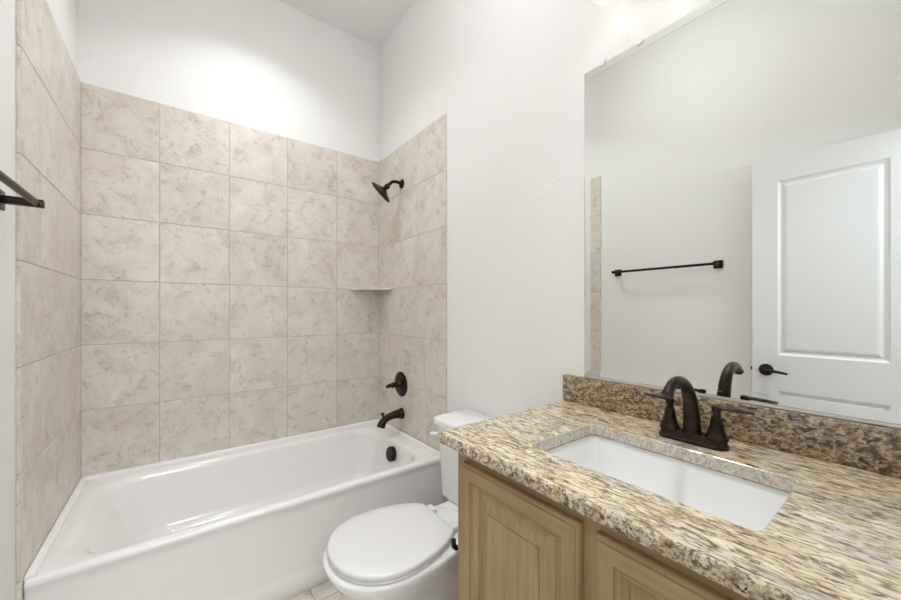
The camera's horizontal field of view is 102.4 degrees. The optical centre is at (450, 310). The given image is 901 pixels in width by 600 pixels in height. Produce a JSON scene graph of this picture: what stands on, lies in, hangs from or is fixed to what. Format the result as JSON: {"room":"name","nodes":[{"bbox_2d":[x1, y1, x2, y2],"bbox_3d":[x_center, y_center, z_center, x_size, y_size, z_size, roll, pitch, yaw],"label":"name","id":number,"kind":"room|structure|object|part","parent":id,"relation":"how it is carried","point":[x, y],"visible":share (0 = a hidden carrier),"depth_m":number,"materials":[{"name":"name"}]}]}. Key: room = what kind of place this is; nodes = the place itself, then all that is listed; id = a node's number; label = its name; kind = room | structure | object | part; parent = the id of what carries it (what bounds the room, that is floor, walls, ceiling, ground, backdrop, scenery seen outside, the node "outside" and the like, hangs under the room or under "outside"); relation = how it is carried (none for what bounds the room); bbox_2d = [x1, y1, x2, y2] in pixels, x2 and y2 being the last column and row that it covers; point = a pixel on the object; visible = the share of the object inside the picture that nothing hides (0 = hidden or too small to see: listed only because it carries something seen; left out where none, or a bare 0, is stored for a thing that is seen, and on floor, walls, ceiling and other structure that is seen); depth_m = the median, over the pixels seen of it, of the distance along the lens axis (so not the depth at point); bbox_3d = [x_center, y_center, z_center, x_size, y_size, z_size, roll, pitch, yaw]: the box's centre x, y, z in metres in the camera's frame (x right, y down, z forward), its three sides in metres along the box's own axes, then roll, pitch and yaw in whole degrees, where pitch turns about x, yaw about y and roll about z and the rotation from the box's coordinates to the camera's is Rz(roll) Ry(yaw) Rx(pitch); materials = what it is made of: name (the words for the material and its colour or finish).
{"room":"bathroom","nodes":[
{"label":"bathroom","id":0,"kind":"room"},
{"bbox_2d":[0,0,78,599],"bbox_3d":[-0.617,-0.321,0.124,0.100,3.127,4.041,0,0,-37],"label":"wall","id":1,"kind":"structure","parent":0,"point":[65,13],"depth_m":0.99,"materials":[{"name":"white paint"}]},
{"bbox_2d":[0,170,44,210],"bbox_3d":[-0.928,-0.283,0.689,0.083,0.050,0.688,0,0,-37],"label":"towel bar","id":2,"kind":"object","parent":1,"relation":"attached to","point":[26,199],"visible":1,"depth_m":0.92,"materials":[{"name":"black metal"}]},
{"bbox_3d":[-1.149,-0.283,0.922,0.010,0.050,0.050,0,0,-37],"label":"wall plate","id":3,"kind":"part","parent":2,"relation":"part of","materials":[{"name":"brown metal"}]},
{"bbox_3d":[-1.116,-0.283,0.947,0.073,0.020,0.020,0,0,-37],"label":"post","id":4,"kind":"part","parent":2,"relation":"part of","materials":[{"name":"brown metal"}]},
{"bbox_2d":[16,0,80,599],"bbox_3d":[-1.479,0.060,1.357,0.010,2.244,0.814,0,0,-37],"label":"tile wall","id":5,"kind":"structure","parent":1,"relation":"attached to","point":[48,83],"depth_m":1.24,"materials":[{"name":"tile"}]},
{"bbox_2d":[79,0,378,161],"bbox_3d":[-1.154,-0.321,2.187,1.528,3.127,0.100,0,0,-37],"label":"wall","id":6,"kind":"structure","parent":0,"point":[271,66],"depth_m":2.09,"materials":[{"name":"white paint"}]},
{"bbox_2d":[81,82,378,476],"bbox_3d":[-1.120,-0.089,2.144,1.514,1.945,0.010,0,0,-37],"label":"tile wall","id":7,"kind":"structure","parent":6,"relation":"attached to","point":[221,260],"depth_m":1.99,"materials":[{"name":"tile"}]},
{"bbox_2d":[350,288,390,290],"bbox_3d":[-0.541,-0.145,2.454,0.212,0.013,0.192,0,0,-37],"label":"corner shelf","id":8,"kind":"object","parent":6,"relation":"attached to","point":[371,289],"visible":1,"depth_m":2.44,"materials":[{"name":"tile"}]},
{"bbox_2d":[287,580,350,599],"bbox_3d":[0.033,1.213,0.614,1.728,0.060,4.041,0,0,-37],"label":"floor","id":9,"kind":"structure","parent":0,"point":[324,591],"depth_m":1.51,"materials":[{"name":"tile"}]},
{"bbox_2d":[23,419,442,599],"bbox_3d":[-0.876,0.980,1.820,1.509,0.406,0.800,0,0,-37],"label":"bathtub","id":10,"kind":"object","parent":9,"relation":"on","point":[254,521],"visible":0.79,"depth_m":1.57,"materials":[{"name":"white ceramic"}]},
{"bbox_3d":[-0.356,0.866,2.180,0.042,0.089,0.088,0,0,-37],"label":"overflow plate","id":11,"kind":"part","parent":10,"relation":"part of","materials":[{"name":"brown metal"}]},
{"bbox_2d":[323,410,491,599],"bbox_3d":[-0.083,0.835,1.378,0.775,0.696,0.476,0,0,-37],"label":"toilet","id":12,"kind":"object","parent":9,"relation":"on","point":[399,551],"visible":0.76,"depth_m":1.23,"materials":[{"name":"white ceramic"}]},
{"bbox_3d":[-0.215,0.815,1.278,0.414,0.011,0.374,0,0,-37],"label":"seat","id":13,"kind":"part","parent":12,"relation":"part of","materials":[{"name":"white plastic"}]},
{"bbox_3d":[-0.215,0.797,1.278,0.418,0.021,0.378,0,0,-37],"label":"seat lid","id":14,"kind":"part","parent":12,"relation":"part of","materials":[{"name":"white plastic"}]},
{"bbox_3d":[-0.112,1.003,1.357,0.704,0.360,0.388,0,0,-37],"label":"bowl","id":15,"kind":"part","parent":12,"relation":"part of","materials":[{"name":"white ceramic"}]},
{"bbox_3d":[-0.076,0.563,1.644,0.044,0.023,0.021,0,0,43],"label":"lever","id":16,"kind":"part","parent":12,"relation":"part of","materials":[{"name":"white plastic"}]},
{"bbox_3d":[0.141,0.684,1.547,0.194,0.326,0.448,0,0,-37],"label":"tank","id":17,"kind":"part","parent":12,"relation":"part of","materials":[{"name":"white ceramic"}]},
{"bbox_3d":[0.138,0.504,1.545,0.220,0.034,0.476,0,0,-37],"label":"tank lid","id":18,"kind":"part","parent":12,"relation":"part of","materials":[{"name":"white ceramic"}]},
{"bbox_2d":[458,452,749,599],"bbox_3d":[0.480,0.773,0.808,0.572,0.818,0.825,0,0,-37],"label":"vanity cabinet","id":19,"kind":"object","parent":9,"relation":"on","point":[516,542],"visible":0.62,"depth_m":0.74,"materials":[{"name":"brown wood"}]},
{"bbox_2d":[451,538,457,550],"bbox_3d":[0.093,0.686,1.077,0.186,0.052,0.070,0,0,-37],"label":"toilet paper holder","id":20,"kind":"object","parent":19,"relation":"attached to","point":[453,540],"visible":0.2,"depth_m":1.04,"materials":[{"name":"brown metal"}]},
{"bbox_3d":[0.139,0.731,0.807,0.015,0.553,0.224,0,0,-37],"label":"raised panel","id":21,"kind":"part","parent":19,"relation":"part of","materials":[{"name":"brown wood"}]},
{"bbox_3d":[0.137,0.731,0.805,0.020,0.674,0.345,0,0,-37],"label":"cabinet door","id":22,"kind":"part","parent":19,"relation":"part of","materials":[{"name":"brown wood"}]},
{"bbox_3d":[0.365,0.731,0.507,0.015,0.553,0.224,0,0,-37],"label":"raised panel","id":23,"kind":"part","parent":19,"relation":"part of","materials":[{"name":"brown wood"}]},
{"bbox_3d":[0.363,0.731,0.505,0.020,0.674,0.345,0,0,-37],"label":"cabinet door","id":24,"kind":"part","parent":19,"relation":"part of","materials":[{"name":"brown wood"}]},
{"bbox_2d":[438,400,900,599],"bbox_3d":[0.461,0.348,0.824,0.589,0.030,0.876,0,0,-37],"label":"countertop","id":25,"kind":"structure","parent":19,"relation":"on","point":[836,535],"depth_m":0.62,"materials":[{"name":"stone"}]},
{"bbox_2d":[546,435,789,529],"bbox_3d":[0.440,0.432,0.802,0.339,0.135,0.505,0,0,-37],"label":"sink","id":26,"kind":"object","parent":25,"relation":"in","point":[747,504],"visible":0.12,"depth_m":0.87,"materials":[{"name":"white ceramic"}]},
{"bbox_2d":[644,376,754,451],"bbox_3d":[0.562,0.245,0.880,0.182,0.175,0.246,0,0,-37],"label":"faucet","id":27,"kind":"object","parent":25,"relation":"on","point":[715,438],"visible":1,"depth_m":0.89,"materials":[{"name":"brown metal"}]},
{"bbox_3d":[0.568,0.236,0.990,0.017,0.010,0.078,0,0,-26],"label":"lever","id":28,"kind":"part","parent":27,"relation":"part of","materials":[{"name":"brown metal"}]},
{"bbox_3d":[0.582,0.271,0.960,0.049,0.082,0.049,0,0,-37],"label":"handle","id":29,"kind":"part","parent":27,"relation":"part of","materials":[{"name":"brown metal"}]},
{"bbox_3d":[0.563,0.235,0.880,0.173,0.154,0.047,0,0,-37],"label":"spout","id":30,"kind":"part","parent":27,"relation":"part of","materials":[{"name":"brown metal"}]},
{"bbox_3d":[0.614,0.322,0.918,0.054,0.022,0.155,0,0,-37],"label":"plate","id":31,"kind":"part","parent":27,"relation":"part of","materials":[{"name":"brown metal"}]},
{"bbox_3d":[0.645,0.271,0.877,0.049,0.082,0.049,0,0,-37],"label":"handle","id":32,"kind":"part","parent":27,"relation":"part of","materials":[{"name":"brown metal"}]},
{"bbox_3d":[0.670,0.236,0.856,0.078,0.010,0.017,0,0,42],"label":"lever","id":33,"kind":"part","parent":27,"relation":"part of","materials":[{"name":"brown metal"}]},
{"bbox_2d":[278,0,415,47],"bbox_3d":[0.033,-1.909,0.614,1.728,0.050,4.041,0,0,-37],"label":"ceiling","id":34,"kind":"structure","parent":0,"point":[371,22],"depth_m":2.31,"materials":[{"name":"white paint"}]},
{"bbox_2d":[379,0,899,500],"bbox_3d":[0.682,-0.321,1.104,0.100,3.127,4.041,0,0,-37],"label":"wall","id":35,"kind":"structure","parent":0,"point":[507,76],"depth_m":1.58,"materials":[{"name":"white paint"}]},
{"bbox_2d":[372,179,403,202],"bbox_3d":[-0.415,-0.760,2.299,0.197,0.162,0.140,0,0,-37],"label":"shower head","id":36,"kind":"object","parent":35,"relation":"attached to","point":[382,190],"visible":1,"depth_m":2.26},
{"bbox_3d":[-0.358,-0.800,2.294,0.098,0.052,0.026,0,0,-32],"label":"shower arm","id":37,"kind":"part","parent":36,"relation":"part of","materials":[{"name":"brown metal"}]},
{"bbox_2d":[377,408,404,428],"bbox_3d":[-0.382,0.681,2.274,0.174,0.107,0.072,0,0,-37],"label":"tub spout","id":38,"kind":"object","parent":35,"relation":"attached to","point":[399,413],"visible":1,"depth_m":2.26,"materials":[{"name":"brown metal"}]},
{"bbox_2d":[386,372,406,396],"bbox_3d":[-0.356,0.477,2.306,0.094,0.160,0.160,0,0,-37],"label":"tub valve","id":39,"kind":"object","parent":35,"relation":"attached to","point":[400,384],"visible":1,"depth_m":2.30,"materials":[{"name":"brown metal"}]},
{"bbox_2d":[379,113,446,502],"bbox_3d":[-0.266,0.060,2.273,0.008,2.244,0.814,0,0,-37],"label":"tile wall","id":40,"kind":"structure","parent":35,"relation":"attached to","point":[413,225],"depth_m":2.19,"materials":[{"name":"tile"}]},
{"bbox_2d":[590,0,616,4],"bbox_3d":[0.640,-1.087,0.934,0.173,0.230,0.600,0,0,-37],"label":"vanity light","id":41,"kind":"object","parent":35,"relation":"attached to","point":[597,2],"visible":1,"depth_m":1.15,"materials":[{"name":"white glass"}]},
{"bbox_2d":[563,374,900,477],"bbox_3d":[0.687,0.285,0.997,0.020,0.094,0.876,0,0,-37],"label":"backsplash","id":42,"kind":"structure","parent":35,"relation":"attached to","point":[864,446],"depth_m":0.86,"materials":[{"name":"stone"}]},
{"bbox_2d":[584,0,900,428],"bbox_3d":[0.716,-0.308,0.969,0.008,1.088,0.796,0,0,-37],"label":"wall mirror","id":43,"kind":"object","parent":35,"relation":"attached to","point":[742,158],"visible":1,"depth_m":0.91,"materials":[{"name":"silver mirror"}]}
]}

